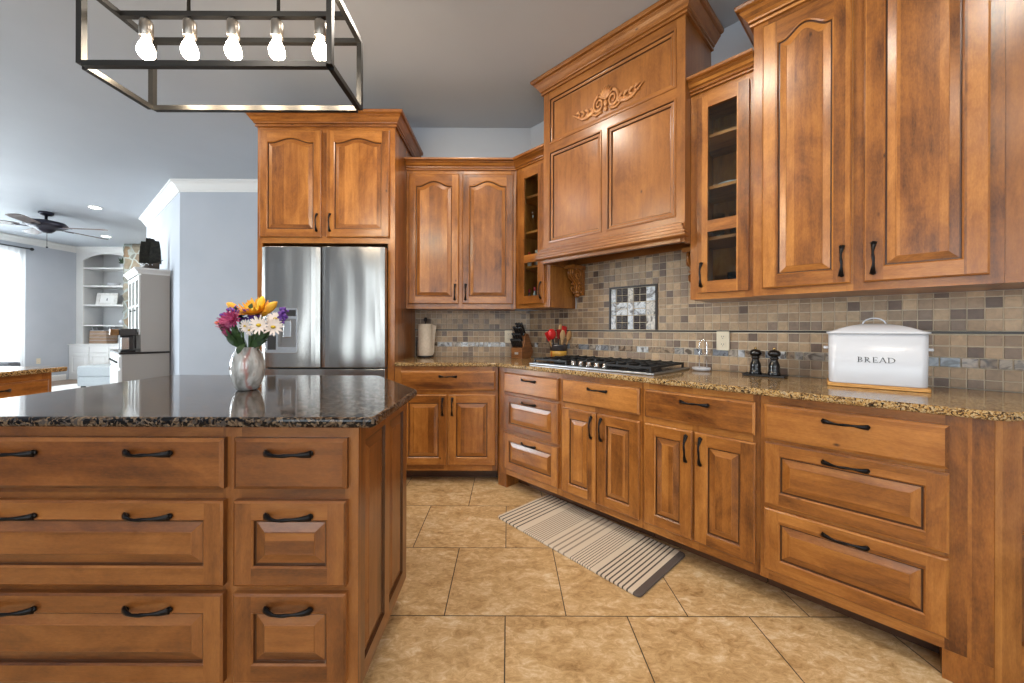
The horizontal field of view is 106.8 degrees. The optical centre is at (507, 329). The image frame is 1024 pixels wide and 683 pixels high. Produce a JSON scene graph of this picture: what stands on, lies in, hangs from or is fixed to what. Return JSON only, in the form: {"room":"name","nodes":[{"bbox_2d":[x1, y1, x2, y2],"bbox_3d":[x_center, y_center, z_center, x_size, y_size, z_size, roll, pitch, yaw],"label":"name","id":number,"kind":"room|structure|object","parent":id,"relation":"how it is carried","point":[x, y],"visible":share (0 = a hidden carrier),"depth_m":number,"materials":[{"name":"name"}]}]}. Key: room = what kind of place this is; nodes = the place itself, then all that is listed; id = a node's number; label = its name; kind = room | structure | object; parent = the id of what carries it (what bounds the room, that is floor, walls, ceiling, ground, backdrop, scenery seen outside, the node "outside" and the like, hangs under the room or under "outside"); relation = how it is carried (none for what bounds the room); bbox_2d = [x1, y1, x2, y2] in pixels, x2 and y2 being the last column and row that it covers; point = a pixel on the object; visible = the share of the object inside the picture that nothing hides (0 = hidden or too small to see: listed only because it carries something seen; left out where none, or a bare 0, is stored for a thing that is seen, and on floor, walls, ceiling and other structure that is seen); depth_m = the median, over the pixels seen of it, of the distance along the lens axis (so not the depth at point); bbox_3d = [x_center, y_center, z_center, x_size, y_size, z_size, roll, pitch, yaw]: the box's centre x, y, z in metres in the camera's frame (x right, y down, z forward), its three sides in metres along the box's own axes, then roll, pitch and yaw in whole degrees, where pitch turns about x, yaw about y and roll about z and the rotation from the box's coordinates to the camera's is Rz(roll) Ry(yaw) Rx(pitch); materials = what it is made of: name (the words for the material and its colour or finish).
{"room":"kitchen","nodes":[
{"label":"kitchen","id":0,"kind":"room"},
{"bbox_2d":[0,240,75,379],"bbox_3d":[-10.019,-0.382,3.100,0.140,3.020,12.600,0,0,0],"label":"wall","id":1,"kind":"structure","parent":0,"point":[50,279],"depth_m":8.26,"materials":[{"name":"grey paint"}]},
{"bbox_2d":[0,243,33,250],"bbox_3d":[-9.885,-1.662,6.570,0.115,0.064,2.664,0,0,0],"label":"curtain rod","id":2,"kind":"object","parent":1,"relation":"attached to","point":[31,249],"visible":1,"depth_m":7.65,"materials":[{"name":"black paint"}]},
{"bbox_2d":[0,245,25,365],"bbox_3d":[-9.864,-0.279,7.200,0.068,2.735,1.160,0,0,0],"label":"sheer curtain","id":3,"kind":"object","parent":2,"relation":"hanging from","point":[12,259],"visible":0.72,"depth_m":7.54,"materials":[{"name":"white fabric"}]},
{"bbox_2d":[0,232,75,252],"bbox_3d":[-9.894,-1.826,4.870,0.100,0.130,7.740,0,0,0],"label":"trim","id":4,"kind":"structure","parent":1,"relation":"attached to","point":[3,236],"depth_m":7.97,"materials":[{"name":"white paint"}]},
{"bbox_2d":[52,374,65,380],"bbox_3d":[-9.947,1.066,5.775,0.014,0.125,5.550,0,0,0],"label":"baseboard","id":5,"kind":"structure","parent":1,"relation":"attached to","point":[63,376],"depth_m":8.40,"materials":[{"name":"white paint"}]},
{"bbox_2d":[147,192,257,374],"bbox_3d":[-4.136,-0.361,5.320,4.613,3.020,0.967,0,0,21],"label":"wall","id":6,"kind":"structure","parent":0,"point":[207,240],"depth_m":4.81,"materials":[{"name":"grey paint"}]},
{"bbox_2d":[139,179,257,226],"bbox_3d":[-4.231,-1.806,5.217,4.568,0.130,0.912,0,0,22],"label":"trim","id":7,"kind":"structure","parent":6,"relation":"attached to","point":[170,190],"depth_m":4.79,"materials":[{"name":"white paint"}]},
{"bbox_2d":[0,0,747,246],"bbox_3d":[-3.343,-1.919,3.150,13.500,0.100,12.700,0,0,0],"label":"ceiling","id":8,"kind":"structure","parent":0,"point":[70,142],"depth_m":2.85,"materials":[{"name":"paint"}]},
{"bbox_2d":[0,211,108,247],"bbox_3d":[-7.383,-1.591,6.139,1.563,0.584,1.555,0,0,0],"label":"ceiling fan","id":9,"kind":"object","parent":8,"relation":"hanging from","point":[39,226],"visible":1,"depth_m":6.02,"materials":[{"name":"brown metal"}]},
{"bbox_2d":[88,205,102,208],"bbox_3d":[-6.333,-1.868,5.830,0.156,0.018,0.156,0,0,0],"label":"recessed light","id":10,"kind":"object","parent":8,"relation":"in","point":[93,207],"visible":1,"depth_m":5.80,"materials":[{"name":"white paint"}]},
{"bbox_2d":[75,0,362,112],"bbox_3d":[-1.112,-1.413,1.540,0.936,0.896,0.300,0,0,0],"label":"pendant light","id":11,"kind":"object","parent":8,"relation":"hanging from","point":[323,44],"visible":1,"depth_m":1.53,"materials":[{"name":"grey metal"}]},
{"bbox_2d":[136,17,155,59],"bbox_3d":[-1.466,-1.182,1.540,0.060,0.175,0.060,0,0,0],"label":"bulb","id":12,"kind":"object","parent":11,"relation":"attached to","point":[145,48],"depth_m":1.53,"materials":[{"name":"beige glass"}]},
{"bbox_2d":[180,17,198,59],"bbox_3d":[-1.289,-1.181,1.540,0.060,0.175,0.060,0,0,0],"label":"bulb","id":13,"kind":"object","parent":11,"relation":"attached to","point":[188,48],"depth_m":1.52,"materials":[{"name":"beige glass"}]},
{"bbox_2d":[224,17,241,59],"bbox_3d":[-1.113,-1.180,1.540,0.060,0.175,0.060,0,0,0],"label":"bulb","id":14,"kind":"object","parent":11,"relation":"attached to","point":[232,49],"depth_m":1.52,"materials":[{"name":"beige glass"}]},
{"bbox_2d":[268,17,284,59],"bbox_3d":[-0.936,-1.180,1.540,0.060,0.175,0.060,0,0,0],"label":"bulb","id":15,"kind":"object","parent":11,"relation":"attached to","point":[276,50],"depth_m":1.52,"materials":[{"name":"beige glass"}]},
{"bbox_2d":[312,18,325,60],"bbox_3d":[-0.760,-1.179,1.540,0.060,0.175,0.060,0,0,0],"label":"bulb","id":16,"kind":"object","parent":11,"relation":"attached to","point":[319,46],"depth_m":1.52,"materials":[{"name":"beige glass"}]},
{"bbox_2d":[412,128,530,356],"bbox_3d":[-0.848,-0.350,3.570,2.262,3.020,0.140,0,0,0],"label":"wall","id":17,"kind":"structure","parent":0,"point":[434,142],"depth_m":3.50,"materials":[{"name":"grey paint"}]},
{"bbox_2d":[404,157,515,310],"bbox_3d":[-0.392,-0.789,3.299,0.911,1.231,0.398,0,0,0],"label":"upper cabinet","id":18,"kind":"object","parent":17,"relation":"attached to","point":[461,217],"visible":1,"depth_m":3.15,"materials":[{"name":"brown wood"}]},
{"bbox_2d":[415,311,529,356],"bbox_3d":[-0.326,0.038,3.493,1.053,0.420,0.012,0,0,0],"label":"tile backsplash","id":19,"kind":"structure","parent":17,"relation":"attached to","point":[458,333],"depth_m":3.49,"materials":[{"name":"beige tile"}]},
{"bbox_2d":[505,330,511,342],"bbox_3d":[0.005,0.065,3.481,0.072,0.116,0.009,0,0,0],"label":"wall outlet","id":20,"kind":"object","parent":19,"relation":"attached to","point":[508,333],"visible":0.91,"depth_m":3.48,"materials":[{"name":"beige plastic"}]},
{"bbox_2d":[51,379,952,682],"bbox_3d":[-3.404,1.201,3.100,13.200,0.100,12.600,0,0,0],"label":"floor","id":21,"kind":"structure","parent":0,"point":[480,599],"depth_m":1.51,"materials":[{"name":"tile"}]},
{"bbox_2d":[0,362,20,365],"bbox_3d":[-9.373,0.820,6.150,0.840,0.620,1.700,0,0,0],"label":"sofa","id":22,"kind":"object","parent":21,"relation":"on","point":[1,363],"visible":0.28,"depth_m":6.85,"materials":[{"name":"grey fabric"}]},
{"bbox_2d":[0,372,51,398],"bbox_3d":[-3.158,0.710,1.845,0.670,0.884,1.090,0,0,0],"label":"base cabinet","id":23,"kind":"object","parent":21,"relation":"on","point":[21,385],"visible":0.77,"depth_m":2.25,"materials":[{"name":"brown wood"}]},
{"bbox_2d":[0,366,66,376],"bbox_3d":[-3.171,0.253,1.865,0.660,0.029,1.190,0,0,0],"label":"countertop","id":24,"kind":"structure","parent":23,"relation":"on","point":[5,371],"depth_m":2.32,"materials":[{"name":"beige stone"}]},
{"bbox_2d":[51,384,88,391],"bbox_3d":[-8.104,1.130,6.650,1.800,0.007,2.500,0,0,0],"label":"area rug","id":25,"kind":"object","parent":21,"relation":"on","point":[68,386],"visible":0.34,"depth_m":7.37,"materials":[{"name":"white fabric"}]},
{"bbox_2d":[77,363,111,387],"bbox_3d":[-7.823,0.912,7.550,0.750,0.430,0.670,0,0,0],"label":"ottoman","id":26,"kind":"object","parent":25,"relation":"on","point":[99,374],"visible":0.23,"depth_m":7.22,"materials":[{"name":"white fabric"}]},
{"bbox_2d":[77,363,111,376],"bbox_3d":[-7.823,0.799,7.550,0.750,0.204,0.670,0,0,0],"label":"cushion","id":27,"kind":"object","parent":26,"relation":"on","point":[99,370],"depth_m":7.22,"materials":[{"name":"fabric"}]},
{"bbox_2d":[68,246,123,378],"bbox_3d":[-9.244,-0.379,8.898,1.405,3.019,0.625,0,0,0],"label":"bookcase","id":28,"kind":"object","parent":21,"relation":"on","point":[96,267],"visible":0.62,"depth_m":8.79,"materials":[{"name":"white paint"}]},
{"bbox_2d":[89,327,116,343],"bbox_3d":[-9.501,0.130,8.920,0.444,0.396,0.240,0,0,0],"label":"storage basket","id":29,"kind":"object","parent":28,"relation":"on","point":[97,336],"visible":0.91,"depth_m":8.80,"materials":[{"name":"beige wicker"}]},
{"bbox_2d":[95,293,118,304],"bbox_3d":[-9.400,-0.715,8.912,0.440,0.280,0.064,0,0,-6],"label":"picture frame","id":30,"kind":"object","parent":28,"relation":"on","point":[102,298],"visible":0.94,"depth_m":8.91,"materials":[{"name":"white paint"}]},
{"bbox_2d":[100,295,113,302],"bbox_3d":[-9.400,-0.715,8.916,0.300,0.180,0.008,0,-9,-6],"label":"picture","id":31,"kind":"object","parent":30,"relation":"attached to","point":[103,298],"depth_m":8.91,"materials":[{"name":"white paper"}]},
{"bbox_2d":[107,283,120,285],"bbox_3d":[-9.216,-1.048,8.890,0.240,0.065,0.238,0,0,0],"label":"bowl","id":32,"kind":"object","parent":28,"relation":"on","point":[109,284],"visible":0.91,"depth_m":8.83,"materials":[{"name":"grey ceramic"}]},
{"bbox_2d":[119,257,123,267],"bbox_3d":[-8.983,-1.563,8.882,0.196,0.267,0.194,0,0,33],"label":"potted plant","id":33,"kind":"object","parent":28,"relation":"on","point":[120,260],"visible":0.28,"depth_m":8.83,"materials":[{"name":"green plant"}]},
{"bbox_2d":[122,244,139,328],"bbox_3d":[-7.588,-0.371,8.805,1.814,3.015,0.970,0,0,0],"label":"stone chimney","id":34,"kind":"object","parent":21,"relation":"on","point":[131,251],"visible":0.11,"depth_m":8.34,"materials":[{"name":"beige stone"}]},
{"bbox_2d":[109,267,170,383],"bbox_3d":[-5.138,0.173,5.274,1.160,1.943,0.508,0,0,40],"label":"hutch","id":35,"kind":"object","parent":21,"relation":"on","point":[149,291],"visible":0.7,"depth_m":5.01,"materials":[{"name":"grey wood"}]},
{"bbox_2d":[109,329,135,351],"bbox_3d":[-4.966,0.139,4.902,0.260,0.300,0.245,0,0,40],"label":"espresso machine","id":36,"kind":"object","parent":35,"relation":"on","point":[127,337],"visible":1,"depth_m":4.86,"materials":[{"name":"black paint"}]},
{"bbox_2d":[110,349,169,354],"bbox_3d":[-5.131,0.302,5.284,1.090,0.026,0.483,0,0,40],"label":"countertop","id":37,"kind":"structure","parent":35,"relation":"on","point":[138,351],"depth_m":4.98,"materials":[{"name":"black"}]},
{"bbox_2d":[139,237,162,268],"bbox_3d":[-4.847,-1.026,5.170,0.285,0.455,0.107,0,0,-8],"label":"table lamp","id":38,"kind":"object","parent":35,"relation":"on","point":[150,250],"visible":0.9,"depth_m":5.15,"materials":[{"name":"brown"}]},
{"bbox_2d":[0,403,406,682],"bbox_3d":[-1.056,0.717,1.515,1.253,0.884,0.950,0,0,0],"label":"kitchen island","id":39,"kind":"object","parent":21,"relation":"on","point":[128,554],"visible":0.99,"depth_m":1.07,"materials":[{"name":"brown wood"}]},
{"bbox_2d":[0,375,416,427],"bbox_3d":[-1.087,0.260,1.552,1.428,0.029,0.985,0,0,0],"label":"island countertop","id":40,"kind":"structure","parent":39,"relation":"on","point":[281,401],"depth_m":1.27,"materials":[{"name":"stone"}]},
{"bbox_2d":[229,347,265,390],"bbox_3d":[-1.059,0.158,1.545,0.123,0.174,0.123,0,0,0],"label":"vase","id":41,"kind":"object","parent":40,"relation":"on","point":[246,368],"visible":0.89,"depth_m":1.50,"materials":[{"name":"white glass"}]},
{"bbox_2d":[215,316,226,330],"bbox_3d":[-1.111,0.076,1.512,0.104,0.277,0.056,0,0,-5],"label":"chrysanthemum","id":42,"kind":"object","parent":41,"relation":"in","point":[219,320],"visible":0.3,"depth_m":1.51,"materials":[{"name":"pink plant"}]},
{"bbox_2d":[221,326,231,334],"bbox_3d":[-1.094,0.097,1.511,0.082,0.235,0.043,0,0,-20],"label":"chrysanthemum","id":43,"kind":"object","parent":41,"relation":"in","point":[228,329],"visible":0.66,"depth_m":1.50,"materials":[{"name":"pink"}]},
{"bbox_2d":[219,309,239,332],"bbox_3d":[-1.083,0.066,1.494,0.088,0.297,0.070,0,0,-31],"label":"chrysanthemum","id":44,"kind":"object","parent":41,"relation":"in","point":[231,318],"visible":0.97,"depth_m":1.49,"materials":[{"name":"pink plant"}]},
{"bbox_2d":[226,302,241,336],"bbox_3d":[-1.103,0.042,1.543,0.084,0.306,0.029,0,0,0],"label":"bud","id":45,"kind":"object","parent":41,"relation":"in","point":[229,304],"visible":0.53,"depth_m":1.53,"materials":[{"name":"yellow plant"}]},
{"bbox_2d":[226,305,245,337],"bbox_3d":[-1.076,0.049,1.540,0.099,0.292,0.068,0,0,0],"label":"statice","id":46,"kind":"object","parent":41,"relation":"in","point":[229,308],"visible":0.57,"depth_m":1.53,"materials":[{"name":"purple plant"}]},
{"bbox_2d":[218,303,269,353],"bbox_3d":[-1.055,0.049,1.539,0.169,0.312,0.164,0,0,37],"label":"sprig","id":47,"kind":"object","parent":41,"relation":"in","point":[235,339],"visible":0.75,"depth_m":1.51,"materials":[{"name":"green plant"}]},
{"bbox_2d":[239,319,249,346],"bbox_3d":[-1.034,0.086,1.514,0.051,0.257,0.048,0,0,9],"label":"daisy","id":48,"kind":"object","parent":41,"relation":"in","point":[243,324],"visible":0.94,"depth_m":1.50,"materials":[{"name":"white plant"}]},
{"bbox_2d":[238,309,259,337],"bbox_3d":[-1.043,0.056,1.542,0.104,0.279,0.050,0,0,0],"label":"statice","id":49,"kind":"object","parent":41,"relation":"in","point":[249,316],"visible":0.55,"depth_m":1.54,"materials":[{"name":"purple plant"}]},
{"bbox_2d":[244,325,253,346],"bbox_3d":[-1.032,0.099,1.506,0.031,0.233,0.083,0,0,-42],"label":"daisy","id":50,"kind":"object","parent":41,"relation":"in","point":[246,328],"visible":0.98,"depth_m":1.49,"materials":[{"name":"white plant"}]},
{"bbox_2d":[236,297,268,345],"bbox_3d":[-1.028,0.040,1.540,0.121,0.350,0.107,0,0,0],"label":"sunflower","id":51,"kind":"object","parent":41,"relation":"in","point":[253,311],"visible":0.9,"depth_m":1.53,"materials":[{"name":"yellow plant"}]},
{"bbox_2d":[248,315,268,346],"bbox_3d":[-1.005,0.079,1.500,0.124,0.273,0.044,0,0,23],"label":"daisy","id":52,"kind":"object","parent":41,"relation":"in","point":[257,325],"visible":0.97,"depth_m":1.49,"materials":[{"name":"white plant"}]},
{"bbox_2d":[254,296,265,335],"bbox_3d":[-1.027,0.028,1.560,0.058,0.334,0.030,0,0,0],"label":"bud","id":53,"kind":"object","parent":41,"relation":"in","point":[261,300],"visible":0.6,"depth_m":1.55,"materials":[{"name":"yellow plant"}]},
{"bbox_2d":[256,301,277,333],"bbox_3d":[-0.993,0.041,1.543,0.118,0.309,0.032,0,0,0],"label":"bud","id":54,"kind":"object","parent":41,"relation":"in","point":[271,306],"visible":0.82,"depth_m":1.53,"materials":[{"name":"yellow plant"}]},
{"bbox_2d":[261,318,284,338],"bbox_3d":[-0.979,0.085,1.514,0.156,0.261,0.044,0,0,4],"label":"daisy","id":55,"kind":"object","parent":41,"relation":"in","point":[274,326],"visible":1,"depth_m":1.51,"materials":[{"name":"white plant"}]},
{"bbox_2d":[265,312,281,333],"bbox_3d":[-0.983,0.072,1.532,0.145,0.286,0.044,0,0,0],"label":"daisy","id":56,"kind":"object","parent":41,"relation":"in","point":[275,315],"visible":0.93,"depth_m":1.53,"materials":[{"name":"white plant"}]},
{"bbox_2d":[258,307,288,349],"bbox_3d":[-0.967,0.051,1.545,0.145,0.289,0.039,0,0,0],"label":"statice","id":57,"kind":"object","parent":41,"relation":"in","point":[282,316],"visible":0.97,"depth_m":1.54,"materials":[{"name":"purple plant"}]},
{"bbox_2d":[262,246,387,378],"bbox_3d":[-1.355,0.277,3.113,0.904,1.763,0.724,0,0,0],"label":"refrigerator","id":58,"kind":"object","parent":21,"relation":"on","point":[335,298],"visible":0.52,"depth_m":2.77,"materials":[{"name":"grey metal"}]},
{"bbox_2d":[246,109,422,381],"bbox_3d":[-1.370,-0.232,3.143,1.175,2.780,0.705,0,0,0],"label":"tall cabinet","id":59,"kind":"object","parent":21,"relation":"on","point":[325,179],"visible":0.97,"depth_m":2.84,"materials":[{"name":"brown wood"}]},
{"bbox_2d":[395,366,498,476],"bbox_3d":[-0.465,0.719,3.152,0.775,0.884,0.685,0,0,0],"label":"base cabinet","id":60,"kind":"object","parent":21,"relation":"on","point":[453,416],"visible":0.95,"depth_m":2.84,"materials":[{"name":"brown wood"}]},
{"bbox_2d":[394,356,1023,420],"bbox_3d":[0.822,0.267,2.359,4.036,0.030,1.145,0,0,35],"label":"countertop","id":61,"kind":"structure","parent":60,"relation":"on","point":[957,402],"depth_m":1.62,"materials":[{"name":"beige stone"}]},
{"bbox_2d":[416,317,433,357],"bbox_3d":[-0.735,0.069,3.385,0.143,0.354,0.143,0,0,45],"label":"paper towel holder","id":62,"kind":"object","parent":61,"relation":"on","point":[425,318],"visible":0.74,"depth_m":3.37,"materials":[{"name":"black paint"}]},
{"bbox_2d":[418,324,435,355],"bbox_3d":[-0.733,0.090,3.383,0.134,0.280,0.128,0,0,35],"label":"paper towel roll","id":63,"kind":"object","parent":62,"relation":"on","point":[426,332],"visible":0.99,"depth_m":3.33,"materials":[{"name":"white paper"}]},
{"bbox_2d":[511,334,532,358],"bbox_3d":[0.125,0.142,3.331,0.110,0.214,0.191,0,0,34],"label":"knife block","id":64,"kind":"object","parent":61,"relation":"on","point":[526,351],"visible":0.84,"depth_m":3.27,"materials":[{"name":"brown wood"}]},
{"bbox_2d":[550,344,566,356],"bbox_3d":[0.411,0.186,3.096,0.140,0.128,0.139,0,0,0],"label":"utensil crock","id":65,"kind":"object","parent":61,"relation":"on","point":[555,350],"visible":0.6,"depth_m":3.04,"materials":[{"name":"grey ceramic"}]},
{"bbox_2d":[545,331,551,346],"bbox_3d":[0.340,0.123,3.061,0.124,0.226,0.014,0,0,-37],"label":"spatula","id":66,"kind":"object","parent":65,"relation":"in","point":[546,335],"visible":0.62,"depth_m":3.04,"materials":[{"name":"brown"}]},
{"bbox_2d":[547,329,555,344],"bbox_3d":[0.356,0.115,3.051,0.096,0.241,0.044,0,0,-35],"label":"ladle","id":67,"kind":"object","parent":65,"relation":"in","point":[551,333],"visible":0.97,"depth_m":3.03,"materials":[{"name":"red plastic"}]},
{"bbox_2d":[547,329,555,339],"bbox_3d":[0.351,0.038,3.048,0.083,0.088,0.044,-17,10,-34],"label":"bowl","id":68,"kind":"object","parent":67,"relation":"on","point":[551,334],"depth_m":3.03,"materials":[{"name":"red plastic"}]},
{"bbox_2d":[556,329,561,344],"bbox_3d":[0.418,0.116,3.117,0.014,0.236,0.058,0,0,43],"label":"spatula","id":69,"kind":"object","parent":65,"relation":"in","point":[557,330],"visible":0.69,"depth_m":3.11,"materials":[{"name":"red plastic"}]},
{"bbox_2d":[560,330,564,344],"bbox_3d":[0.443,0.119,3.087,0.056,0.232,0.022,0,0,-30],"label":"wooden spoon","id":70,"kind":"object","parent":65,"relation":"in","point":[562,333],"visible":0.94,"depth_m":3.08,"materials":[{"name":"brown wood"}]},
{"bbox_2d":[560,330,564,339],"bbox_3d":[0.443,0.046,3.087,0.053,0.087,0.022,8,-4,-30],"label":"bowl","id":71,"kind":"object","parent":70,"relation":"on","point":[562,334],"depth_m":3.08,"materials":[{"name":"brown wood"}]},
{"bbox_2d":[562,326,566,344],"bbox_3d":[0.458,0.102,3.128,0.075,0.266,0.014,0,0,-43],"label":"spatula","id":72,"kind":"object","parent":65,"relation":"in","point":[564,328],"visible":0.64,"depth_m":3.13,"materials":[{"name":"red"}]},
{"bbox_2d":[566,331,571,343],"bbox_3d":[0.484,0.122,3.118,0.106,0.228,0.022,0,0,-36],"label":"wooden spoon","id":73,"kind":"object","parent":65,"relation":"in","point":[569,333],"visible":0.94,"depth_m":3.12,"materials":[{"name":"brown wood"}]},
{"bbox_2d":[566,331,571,339],"bbox_3d":[0.502,0.050,3.131,0.053,0.087,0.022,26,-15,-33],"label":"bowl","id":74,"kind":"object","parent":73,"relation":"on","point":[569,333],"depth_m":3.12,"materials":[{"name":"brown wood"}]},
{"bbox_2d":[529,355,689,375],"bbox_3d":[0.652,0.226,2.571,0.515,0.050,0.930,0,0,-44],"label":"gas cooktop","id":75,"kind":"object","parent":61,"relation":"in","point":[609,364],"visible":1,"depth_m":2.40,"materials":[{"name":"silver metal"}]},
{"bbox_2d":[692,339,710,370],"bbox_3d":[1.190,0.156,2.340,0.108,0.192,0.108,0,0,-44],"label":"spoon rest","id":76,"kind":"object","parent":61,"relation":"on","point":[696,368],"visible":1,"depth_m":2.34,"materials":[{"name":"silver metal"}]},
{"bbox_2d":[742,372,787,377],"bbox_3d":[1.393,0.248,2.064,0.090,0.011,0.196,0,0,-44],"label":"tray","id":77,"kind":"object","parent":61,"relation":"on","point":[745,373],"visible":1,"depth_m":2.04,"materials":[{"name":"black paint"}]},
{"bbox_2d":[749,347,761,374],"bbox_3d":[1.365,0.171,2.096,0.060,0.150,0.060,0,0,0],"label":"pepper mill","id":78,"kind":"object","parent":77,"relation":"on","point":[755,365],"visible":1,"depth_m":2.08,"materials":[{"name":"black paint"}]},
{"bbox_2d":[767,347,780,375],"bbox_3d":[1.425,0.171,2.034,0.060,0.150,0.060,0,0,0],"label":"pepper mill","id":79,"kind":"object","parent":77,"relation":"on","point":[774,366],"visible":0.99,"depth_m":2.02,"materials":[{"name":"black paint"}]},
{"bbox_2d":[827,378,930,392],"bbox_3d":[1.631,0.246,1.694,0.320,0.015,0.197,0,0,39],"label":"board","id":80,"kind":"object","parent":61,"relation":"on","point":[926,390],"visible":0.63,"depth_m":1.61,"materials":[{"name":"brown wood"}]},
{"bbox_2d":[823,318,933,387],"bbox_3d":[1.632,0.092,1.694,0.348,0.291,0.197,0,0,40],"label":"bread box","id":81,"kind":"object","parent":80,"relation":"on","point":[885,354],"visible":1,"depth_m":1.62,"materials":[{"name":"white metal"}]},
{"bbox_2d":[498,367,573,504],"bbox_3d":[0.337,0.722,2.839,0.660,0.884,0.594,0,0,-44],"label":"base cabinet","id":82,"kind":"object","parent":21,"relation":"on","point":[530,402],"visible":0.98,"depth_m":2.60,"materials":[{"name":"brown wood"}]},
{"bbox_2d":[498,495,684,596],"bbox_3d":[0.426,1.158,2.151,0.473,0.012,0.950,0,0,-42],"label":"kitchen mat","id":83,"kind":"object","parent":21,"relation":"on","point":[628,559],"visible":1,"depth_m":2.05,"materials":[{"name":"beige fabric"}]},
{"bbox_2d":[561,374,654,536],"bbox_3d":[0.735,0.724,2.427,0.660,0.884,0.551,0,0,-44],"label":"base cabinet","id":84,"kind":"object","parent":21,"relation":"on","point":[602,445],"visible":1,"depth_m":2.19,"materials":[{"name":"brown wood"}]},
{"bbox_2d":[643,383,767,582],"bbox_3d":[1.112,0.725,2.036,0.660,0.884,0.533,0,0,-44],"label":"base cabinet","id":85,"kind":"object","parent":21,"relation":"on","point":[702,495],"visible":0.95,"depth_m":1.80,"materials":[{"name":"brown wood"}]},
{"bbox_2d":[760,395,994,682],"bbox_3d":[1.513,0.726,1.615,0.650,0.884,0.628,0,0,-44],"label":"base cabinet","id":86,"kind":"object","parent":21,"relation":"on","point":[879,518],"visible":0.97,"depth_m":1.36,"materials":[{"name":"brown wood"}]},
{"bbox_2d":[994,421,1023,682],"bbox_3d":[1.945,0.728,1.213,0.820,0.884,0.030,0,0,0],"label":"end panel","id":87,"kind":"object","parent":21,"relation":"on","point":[1009,435],"visible":0.6,"depth_m":1.20,"materials":[{"name":"brown wood"}]},
{"bbox_2d":[530,21,1021,392],"bbox_3d":[1.511,-0.342,2.246,0.140,3.020,3.621,0,0,-44],"label":"wall","id":88,"kind":"structure","parent":0,"point":[734,40],"depth_m":2.33,"materials":[{"name":"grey paint"}]},
{"bbox_2d":[513,143,575,309],"bbox_3d":[0.287,-0.786,3.126,0.398,1.231,0.372,0,0,-44],"label":"upper cabinet","id":89,"kind":"object","parent":88,"relation":"attached to","point":[552,284],"visible":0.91,"depth_m":3.08,"materials":[{"name":"brown wood"}]},
{"bbox_2d":[525,265,537,272],"bbox_3d":[0.318,-0.508,3.155,0.286,0.018,0.334,0,0,-44],"label":"shelf","id":90,"kind":"object","parent":89,"relation":"attached to","point":[529,269],"depth_m":3.16,"materials":[{"name":"brown wood"}]},
{"bbox_2d":[526,193,537,206],"bbox_3d":[0.320,-1.079,3.155,0.286,0.018,0.334,0,0,-44],"label":"shelf","id":91,"kind":"object","parent":89,"relation":"attached to","point":[531,201],"depth_m":3.18,"materials":[{"name":"brown wood"}]},
{"bbox_2d":[526,229,537,239],"bbox_3d":[0.319,-0.791,3.155,0.286,0.018,0.334,0,0,-44],"label":"shelf","id":92,"kind":"object","parent":89,"relation":"attached to","point":[531,235],"depth_m":3.16,"materials":[{"name":"brown wood"}]},
{"bbox_2d":[530,0,723,297],"bbox_3d":[0.745,-1.054,2.592,0.484,1.596,1.175,0,0,-44],"label":"range hood","id":93,"kind":"object","parent":88,"relation":"attached to","point":[617,110],"visible":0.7,"depth_m":2.38,"materials":[{"name":"brown wood"}]},
{"bbox_2d":[686,48,767,302],"bbox_3d":[1.242,-0.783,2.137,0.398,1.231,0.315,0,0,-44],"label":"upper cabinet","id":94,"kind":"object","parent":88,"relation":"attached to","point":[722,93],"visible":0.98,"depth_m":2.09,"materials":[{"name":"brown wood"}]},
{"bbox_2d":[709,233,735,249],"bbox_3d":[1.272,-0.505,2.167,0.286,0.018,0.281,0,0,-44],"label":"shelf","id":95,"kind":"object","parent":94,"relation":"attached to","point":[728,241],"depth_m":2.17,"materials":[{"name":"brown wood"}]},
{"bbox_2d":[709,126,736,157],"bbox_3d":[1.274,-1.075,2.167,0.286,0.018,0.281,0,0,-44],"label":"shelf","id":96,"kind":"object","parent":94,"relation":"attached to","point":[722,144],"depth_m":2.18,"materials":[{"name":"brown wood"}]},
{"bbox_2d":[709,180,736,203],"bbox_3d":[1.273,-0.787,2.167,0.286,0.018,0.281,0,0,-44],"label":"shelf","id":97,"kind":"object","parent":94,"relation":"attached to","point":[723,193],"depth_m":2.18,"materials":[{"name":"brown wood"}]},
{"bbox_2d":[529,250,1023,392],"bbox_3d":[1.300,-0.140,2.353,0.018,0.786,3.168,0,0,-44],"label":"tile backsplash","id":98,"kind":"structure","parent":88,"relation":"attached to","point":[640,308],"depth_m":2.19,"materials":[{"name":"beige tile"}]},
{"bbox_2d":[716,331,728,350],"bbox_3d":[1.313,0.070,2.323,0.009,0.116,0.072,0,0,-44],"label":"wall outlet","id":99,"kind":"object","parent":98,"relation":"attached to","point":[722,337],"visible":1,"depth_m":2.32,"materials":[{"name":"beige plastic"}]},
{"bbox_2d":[719,342,725,346],"bbox_3d":[1.311,0.093,2.321,0.003,0.028,0.034,0,0,-44],"label":"socket","id":100,"kind":"object","parent":99,"relation":"attached to","point":[721,344],"depth_m":2.32,"materials":[{"name":"beige plastic"}]},
{"bbox_2d":[734,0,1005,299],"bbox_3d":[1.730,-0.888,1.603,0.439,1.445,1.270,0,0,-44],"label":"upper cabinet","id":101,"kind":"object","parent":88,"relation":"attached to","point":[879,128],"visible":1,"depth_m":1.58,"materials":[{"name":"brown wood"}]},
{"bbox_2d":[990,0,1023,289],"bbox_3d":[2.048,-0.838,1.322,0.364,1.347,0.430,0,0,-44],"label":"upper cabinet","id":102,"kind":"object","parent":88,"relation":"attached to","point":[1014,30],"visible":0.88,"depth_m":1.34,"materials":[{"name":"brown wood"}]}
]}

